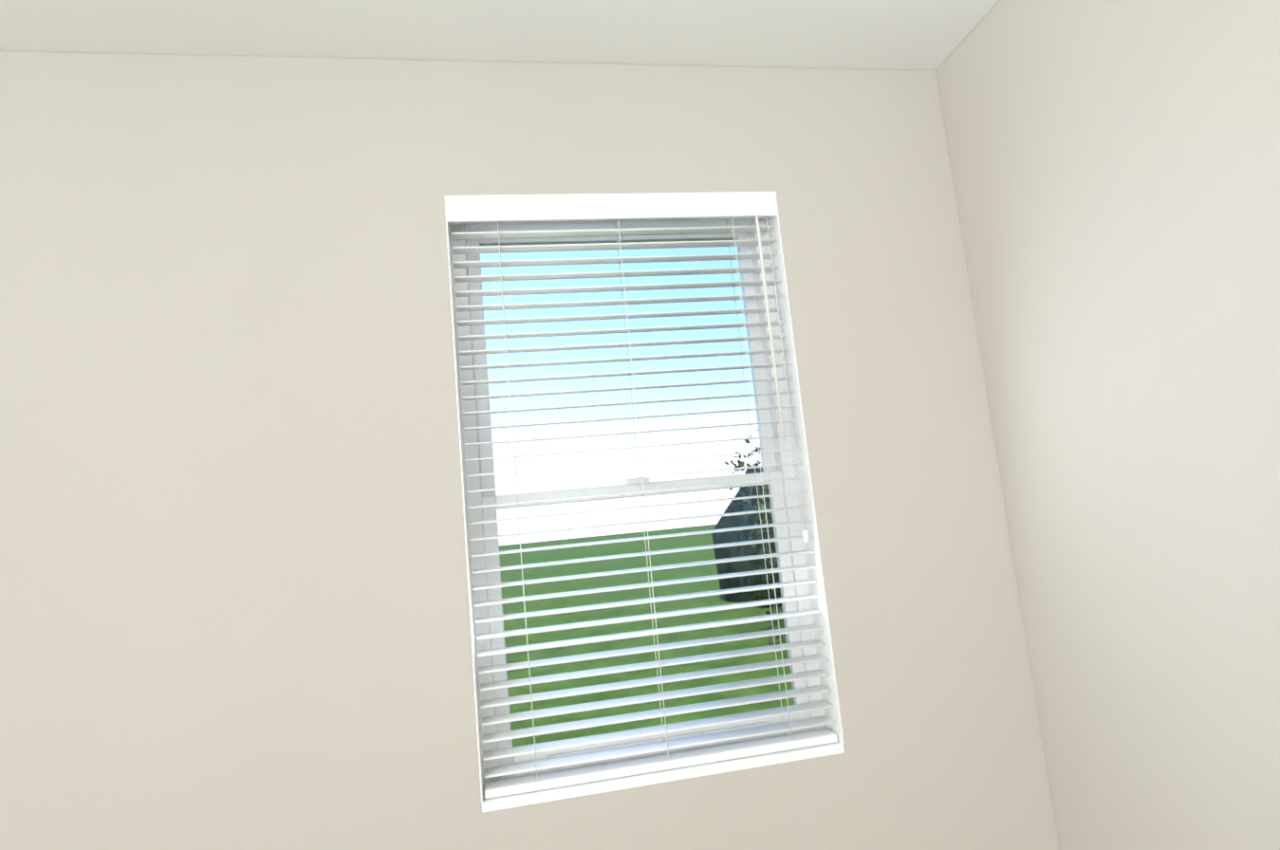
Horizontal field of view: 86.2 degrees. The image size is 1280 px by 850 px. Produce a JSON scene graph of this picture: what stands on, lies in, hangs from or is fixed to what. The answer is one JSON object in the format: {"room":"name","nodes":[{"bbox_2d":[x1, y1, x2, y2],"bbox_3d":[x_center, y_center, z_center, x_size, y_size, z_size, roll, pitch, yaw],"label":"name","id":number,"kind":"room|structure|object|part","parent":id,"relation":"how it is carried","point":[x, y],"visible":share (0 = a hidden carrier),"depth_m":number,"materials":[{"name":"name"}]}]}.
{"room":"empty room","nodes":[
{"label":"empty room","id":0,"kind":"room"},
{"bbox_2d":[0,0,999,70],"bbox_3d":[-0.796,-1.196,0.052,4.254,0.120,3.653,-4,-7,-10],"label":"ceiling","id":1,"kind":"structure","parent":0,"point":[904,34],"depth_m":1.69,"materials":[{"name":"paint"}]},
{"bbox_2d":[0,50,1059,849],"bbox_3d":[-0.961,0.310,1.599,4.254,2.440,0.160,-4,-7,-10],"label":"wall","id":2,"kind":"structure","parent":0,"point":[233,601],"depth_m":1.62,"materials":[{"name":"paint"}]},
{"bbox_2d":[450,218,837,798],"bbox_3d":[-0.007,0.129,1.795,0.880,1.470,0.155,-4,-7,-10],"label":"window","id":3,"kind":"structure","parent":2,"relation":"in","point":[814,690],"depth_m":1.74,"materials":[{"name":"white plastic"}]},
{"bbox_3d":[-0.046,-0.179,1.889,0.804,0.754,0.026,-4,-7,-10],"label":"window sash","id":4,"kind":"part","parent":3,"relation":"part of","materials":[{"name":"white plastic"}]},
{"bbox_3d":[-0.046,-0.179,1.889,0.744,0.694,0.008,-4,-7,-10],"label":"sash glass","id":5,"kind":"part","parent":3,"relation":"part of","materials":[{"name":"clear glass"}]},
{"bbox_2d":[444,191,844,803],"bbox_3d":[-0.001,0.113,1.754,0.879,1.450,0.095,-4,-7,-10],"label":"window frame","id":6,"kind":"structure","parent":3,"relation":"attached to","point":[812,545],"depth_m":1.78,"materials":[{"name":"white wood"}]},
{"bbox_2d":[445,192,777,224],"bbox_3d":[-0.063,-0.571,1.827,0.874,0.067,0.066,-4,-7,-10],"label":"blind headrail","id":7,"kind":"object","parent":6,"relation":"attached to","point":[501,210],"visible":0.98,"depth_m":1.79,"materials":[{"name":"white plastic"}]},
{"bbox_2d":[497,222,537,782],"bbox_3d":[-0.306,0.148,1.690,0.002,1.382,0.050,-4,-7,-10],"label":"blind cord","id":8,"kind":"object","parent":7,"relation":"hanging from","point":[497,222],"depth_m":1.67,"materials":[{"name":"white fabric"}]},
{"bbox_2d":[614,219,668,760],"bbox_3d":[0.001,0.126,1.744,0.002,1.382,0.050,-4,-7,-10],"label":"blind cord","id":9,"kind":"object","parent":7,"relation":"hanging from","point":[618,219],"depth_m":1.74,"materials":[{"name":"white fabric"}]},
{"bbox_2d":[725,217,792,742],"bbox_3d":[0.308,0.104,1.798,0.002,1.382,0.050,-4,-7,-10],"label":"blind cord","id":10,"kind":"object","parent":7,"relation":"hanging from","point":[732,217],"depth_m":1.79,"materials":[{"name":"white fabric"}]},
{"bbox_2d":[755,215,808,542],"bbox_3d":[0.373,-0.135,1.809,0.041,0.890,0.014,-4,-7,-10],"label":"blind cord","id":11,"kind":"object","parent":7,"relation":"hanging from","point":[806,535],"depth_m":1.81,"materials":[{"name":"white fabric"}]},
{"bbox_3d":[0.022,0.476,1.767,0.804,0.676,0.044,-4,-7,-10],"label":"window sash","id":12,"kind":"part","parent":3,"relation":"part of","materials":[{"name":"white plastic"}]},
{"bbox_3d":[0.021,0.483,1.775,0.744,0.604,0.008,-4,-7,-10],"label":"sash glass","id":13,"kind":"part","parent":3,"relation":"part of","materials":[{"name":"clear glass"}]},
{"bbox_3d":[0.066,0.817,1.657,0.864,0.020,0.052,-4,-7,-10],"label":"window blind bottom rail","id":14,"kind":"part","parent":3,"relation":"part of","materials":[{"name":"white plastic"}]},
{"bbox_2d":[481,742,844,813],"bbox_3d":[0.067,0.839,1.663,0.879,0.020,0.098,-4,-7,-10],"label":"window sill","id":15,"kind":"structure","parent":2,"relation":"attached to","point":[637,781],"depth_m":1.61,"materials":[{"name":"white wood"}]},
{"bbox_2d":[936,0,1279,849],"bbox_3d":[1.334,-0.076,0.247,0.160,2.440,3.333,-4,-7,-10],"label":"wall","id":16,"kind":"structure","parent":0,"point":[1115,167],"depth_m":1.44,"materials":[{"name":"paint"}]},
{"label":"outside","id":17,"kind":"structure","parent":0,"visible":0},
{"bbox_2d":[499,524,794,747],"bbox_3d":[7.597,5.414,33.012,90.000,0.200,59.820,-4,-7,-10],"label":"ground","id":18,"kind":"structure","parent":17,"point":[541,556],"depth_m":10.86,"materials":[{"name":"green plant"}]},
{"bbox_2d":[711,429,786,645],"bbox_3d":[7.428,0.468,11.535,13.873,16.198,9.116,-4,-7,-10],"label":"trees","id":19,"kind":"object","parent":18,"relation":"on","point":[745,505],"depth_m":12.18,"materials":[{"name":"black plant"}]}
]}

